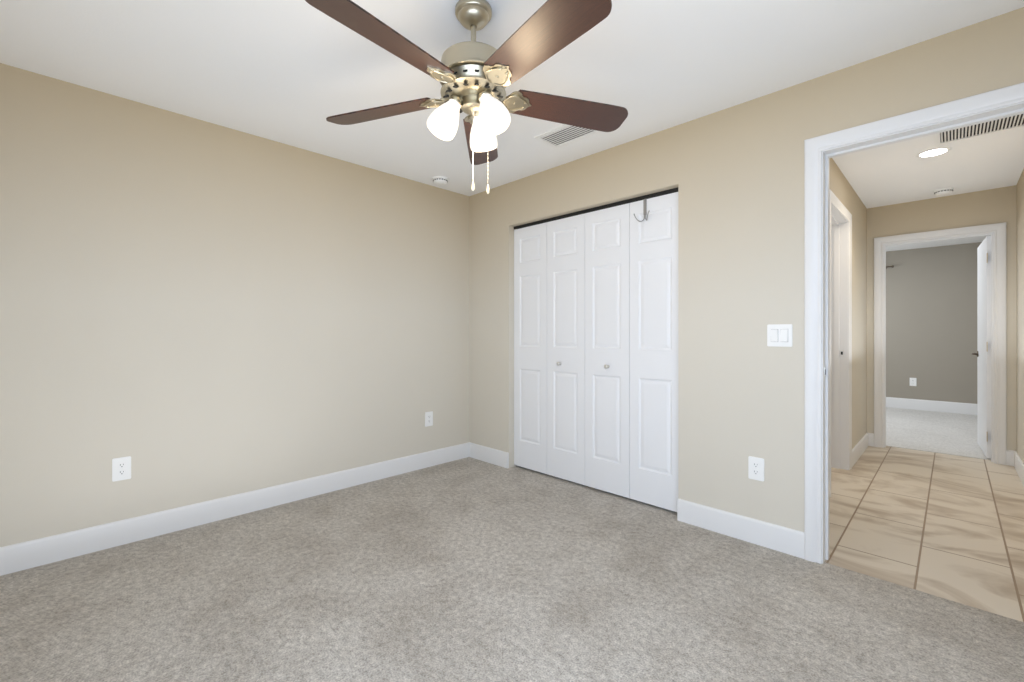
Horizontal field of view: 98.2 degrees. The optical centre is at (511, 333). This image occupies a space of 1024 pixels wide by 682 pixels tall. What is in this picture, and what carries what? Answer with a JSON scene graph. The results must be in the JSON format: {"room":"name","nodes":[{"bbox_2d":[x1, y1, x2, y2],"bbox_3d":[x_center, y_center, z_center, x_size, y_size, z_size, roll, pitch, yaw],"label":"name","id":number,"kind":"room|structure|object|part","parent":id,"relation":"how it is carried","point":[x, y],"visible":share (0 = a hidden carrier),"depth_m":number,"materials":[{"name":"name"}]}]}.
{"room":"empty bedroom","nodes":[
{"label":"empty bedroom","id":0,"kind":"room"},
{"bbox_2d":[0,63,468,546],"bbox_3d":[-1.240,-0.072,3.403,0.120,2.440,4.180,0,0,45],"label":"wall","id":1,"kind":"structure","parent":0,"point":[193,310],"depth_m":2.66,"materials":[{"name":"beige paint"}]},
{"bbox_2d":[112,456,130,481],"bbox_3d":[-2.129,0.736,2.418,0.009,0.124,0.078,0,0,45],"label":"electrical outlet","id":2,"kind":"object","parent":1,"relation":"attached to","point":[121,468],"visible":1,"depth_m":2.42,"materials":[{"name":"white plastic"}]},
{"bbox_2d":[0,442,468,575],"bbox_3d":[-1.488,1.082,3.058,0.015,0.132,3.100,0,0,45],"label":"baseboard","id":3,"kind":"structure","parent":1,"relation":"attached to","point":[21,556],"depth_m":2.65,"materials":[{"name":"white wood"}]},
{"bbox_2d":[425,411,432,426],"bbox_3d":[-0.718,0.736,3.837,0.009,0.124,0.078,0,0,45],"label":"electrical outlet","id":4,"kind":"object","parent":1,"relation":"attached to","point":[428,418],"visible":1,"depth_m":3.83,"materials":[{"name":"white plastic"}]},
{"bbox_2d":[0,457,1023,681],"bbox_3d":[0.089,1.173,1.996,3.990,0.050,4.060,0,0,45],"label":"floor","id":5,"kind":"structure","parent":0,"point":[468,569],"depth_m":1.88,"materials":[{"name":"grey carpet"}]},
{"bbox_2d":[0,0,1023,251],"bbox_3d":[2.429,-1.342,3.674,4.940,0.100,9.740,0,0,45],"label":"ceiling","id":6,"kind":"structure","parent":0,"point":[294,72],"depth_m":2.14,"materials":[{"name":"white paint"}]},
{"bbox_2d":[432,176,448,184],"bbox_3d":[-0.597,-1.270,3.695,0.136,0.043,0.136,0,0,45],"label":"smoke detector","id":7,"kind":"object","parent":6,"relation":"attached to","point":[439,180],"visible":1,"depth_m":3.65,"materials":[{"name":"white plastic"}]},
{"bbox_2d":[305,0,627,193],"bbox_3d":[-0.155,-0.924,1.727,1.300,0.736,1.298,0,0,45],"label":"ceiling fan","id":8,"kind":"object","parent":6,"relation":"hanging from","point":[473,77],"visible":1,"depth_m":1.65,"materials":[{"name":"brown wood"}]},
{"bbox_2d":[534,124,601,148],"bbox_3d":[0.357,-1.288,2.865,0.370,0.008,0.240,0,0,45],"label":"ceiling vent","id":9,"kind":"object","parent":6,"relation":"in","point":[561,136],"visible":0.81,"depth_m":2.88,"materials":[{"name":"white metal"}]},
{"bbox_2d":[916,147,951,157],"bbox_3d":[2.996,-1.288,3.152,0.186,0.008,0.186,0,0,45],"label":"recessed light","id":10,"kind":"object","parent":6,"relation":"in","point":[933,152],"visible":1,"depth_m":3.14,"materials":[{"name":"white glass"}]},
{"bbox_2d":[933,187,953,195],"bbox_3d":[3.871,-1.270,3.975,0.136,0.043,0.136,0,0,45],"label":"smoke detector","id":11,"kind":"object","parent":6,"relation":"attached to","point":[942,191],"visible":1,"depth_m":3.94,"materials":[{"name":"white plastic"}]},
{"bbox_2d":[933,114,1023,145],"bbox_3d":[2.821,-1.288,2.629,0.470,0.009,0.670,0,0,45],"label":"ceiling vent","id":12,"kind":"object","parent":6,"relation":"in","point":[988,128],"visible":0.44,"depth_m":2.80,"materials":[{"name":"white metal"}]},
{"bbox_2d":[469,7,1023,531],"bbox_3d":[1.014,-0.072,2.840,3.870,2.440,0.120,0,0,45],"label":"wall","id":13,"kind":"structure","parent":0,"point":[735,173],"depth_m":2.51,"materials":[{"name":"beige paint"}]},
{"bbox_2d":[469,442,508,468],"bbox_3d":[-0.219,1.082,3.971,0.526,0.132,0.015,0,0,45],"label":"baseboard","id":14,"kind":"structure","parent":13,"relation":"attached to","point":[490,455],"depth_m":3.94,"materials":[{"name":"white wood"}]},
{"bbox_2d":[514,192,677,511],"bbox_3d":[0.545,0.123,3.310,1.484,2.047,0.065,0,0,45],"label":"bifold door","id":15,"kind":"structure","parent":13,"relation":"in","point":[596,349],"depth_m":3.20,"materials":[{"name":"white wood"}]},
{"bbox_2d":[634,199,649,221],"bbox_3d":[0.885,-0.826,2.958,0.117,0.153,0.091,0,0,45],"label":"hook","id":16,"kind":"object","parent":15,"relation":"hanging from","point":[644,207],"visible":0.98,"depth_m":2.96,"materials":[{"name":"silver metal"}]},
{"bbox_2d":[514,187,677,228],"bbox_3d":[0.556,-0.915,3.321,1.486,0.024,0.042,0,0,45],"label":"track rail","id":17,"kind":"object","parent":13,"relation":"attached to","point":[661,193],"visible":0.58,"depth_m":3.20,"materials":[{"name":"grey metal"}]},
{"bbox_2d":[677,498,803,558],"bbox_3d":[1.260,1.082,2.500,0.666,0.132,0.015,0,0,45],"label":"baseboard","id":18,"kind":"structure","parent":13,"relation":"attached to","point":[786,540],"depth_m":2.46,"materials":[{"name":"white wood"}]},
{"bbox_2d":[748,456,763,480],"bbox_3d":[1.337,0.738,2.427,0.078,0.124,0.009,0,0,45],"label":"electrical outlet","id":19,"kind":"object","parent":13,"relation":"attached to","point":[755,468],"visible":1,"depth_m":2.42,"materials":[{"name":"white plastic"}]},
{"bbox_2d":[767,324,791,346],"bbox_3d":[1.415,0.008,2.346,0.117,0.118,0.013,0,0,45],"label":"switch plate","id":20,"kind":"object","parent":13,"relation":"attached to","point":[779,335],"visible":1,"depth_m":2.35,"materials":[{"name":"white plastic"}]},
{"bbox_2d":[804,82,1023,563],"bbox_3d":[1.879,0.080,1.966,0.966,2.137,0.140,0,0,45],"label":"door frame","id":21,"kind":"structure","parent":13,"relation":"attached to","point":[814,147],"depth_m":2.22,"materials":[{"name":"white wood"}]},
{"bbox_3d":[1.886,0.109,1.972,0.848,2.078,0.123,0,0,45],"label":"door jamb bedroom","id":22,"kind":"part","parent":21,"relation":"part of","materials":[{"name":"white wood"}]},
{"bbox_2d":[829,158,866,448],"bbox_3d":[2.546,-0.072,3.537,0.120,2.440,3.030,0,0,45],"label":"wall","id":23,"kind":"structure","parent":0,"point":[842,189],"depth_m":4.12,"materials":[{"name":"beige paint"}]},
{"bbox_2d":[829,189,851,496],"bbox_3d":[2.521,0.065,3.498,0.141,2.167,0.934,0,0,45],"label":"door frame","id":24,"kind":"structure","parent":23,"relation":"attached to","point":[839,339],"depth_m":3.76,"materials":[{"name":"white wood"}]},
{"bbox_3d":[2.564,0.065,3.456,0.019,2.167,0.934,0,0,45],"label":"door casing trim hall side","id":25,"kind":"part","parent":24,"relation":"part of","materials":[{"name":"white wood"}]},
{"bbox_2d":[852,433,867,466],"bbox_3d":[3.277,1.082,4.176,0.015,0.132,1.093,0,0,45],"label":"baseboard","id":26,"kind":"structure","parent":23,"relation":"attached to","point":[859,448],"depth_m":4.11,"materials":[{"name":"white wood"}]},
{"bbox_2d":[824,446,1023,621],"bbox_3d":[2.375,1.173,3.712,3.170,0.050,3.238,0,0,45],"label":"floor","id":27,"kind":"structure","parent":0,"point":[948,527],"depth_m":2.66,"materials":[{"name":"tile"}]},
{"bbox_2d":[886,242,981,403],"bbox_3d":[6.282,-0.072,6.626,3.640,2.440,0.120,0,0,45],"label":"wall","id":28,"kind":"structure","parent":0,"point":[931,319],"depth_m":6.57,"materials":[{"name":"beige paint"}]},
{"bbox_2d":[910,378,916,385],"bbox_3d":[6.088,0.728,6.728,0.078,0.124,0.009,0,0,45],"label":"outlet","id":29,"kind":"object","parent":28,"relation":"attached to","point":[913,381],"visible":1,"depth_m":6.72,"materials":[{"name":"white plastic"}]},
{"bbox_2d":[886,397,976,414],"bbox_3d":[6.235,1.068,6.578,3.400,0.160,0.015,0,0,45],"label":"baseboard","id":30,"kind":"structure","parent":28,"relation":"attached to","point":[943,406],"depth_m":6.57,"materials":[{"name":"white wood"}]},
{"bbox_2d":[886,407,990,459],"bbox_3d":[5.174,1.171,5.512,3.640,0.054,3.262,0,0,45],"label":"floor","id":31,"kind":"structure","parent":0,"point":[940,432],"depth_m":5.14,"materials":[{"name":"grey carpet"}]},
{"bbox_2d":[867,185,1015,450],"bbox_3d":[3.990,-0.072,4.322,3.640,2.440,0.120,0,0,45],"label":"wall","id":32,"kind":"structure","parent":0,"point":[989,206],"depth_m":4.11,"materials":[{"name":"beige paint"}]},
{"bbox_2d":[868,433,873,446],"bbox_3d":[3.672,1.082,4.543,0.058,0.132,0.015,0,0,45],"label":"baseboard","id":33,"kind":"structure","parent":32,"relation":"attached to","point":[870,439],"depth_m":4.54,"materials":[{"name":"white wood"}]},
{"bbox_2d":[874,222,1006,464],"bbox_3d":[4.055,0.085,4.245,0.904,2.127,0.140,0,0,45],"label":"door frame","id":34,"kind":"structure","parent":32,"relation":"attached to","point":[999,230],"depth_m":3.97,"materials":[{"name":"white wood"}]},
{"bbox_2d":[972,236,990,458],"bbox_3d":[4.586,0.121,4.321,0.134,2.030,0.776,0,0,45],"label":"door leaf","id":35,"kind":"structure","parent":32,"relation":"in","point":[983,353],"depth_m":4.18,"materials":[{"name":"white wood"}]},
{"bbox_2d":[1007,450,1014,465],"bbox_3d":[4.354,1.082,3.864,0.058,0.132,0.015,0,0,45],"label":"baseboard","id":36,"kind":"structure","parent":32,"relation":"attached to","point":[1010,457],"depth_m":3.86,"materials":[{"name":"white wood"}]},
{"bbox_2d":[1016,169,1023,463],"bbox_3d":[3.404,-0.072,2.683,0.260,2.440,3.030,0,0,45],"label":"wall","id":37,"kind":"structure","parent":0,"point":[1020,317],"depth_m":3.62,"materials":[{"name":"beige paint"}]},
{"bbox_2d":[1014,451,1023,486],"bbox_3d":[3.307,1.082,2.780,0.015,0.132,3.030,0,0,45],"label":"baseboard","id":38,"kind":"structure","parent":37,"relation":"attached to","point":[1018,465],"depth_m":3.56,"materials":[{"name":"white wood"}]}
]}

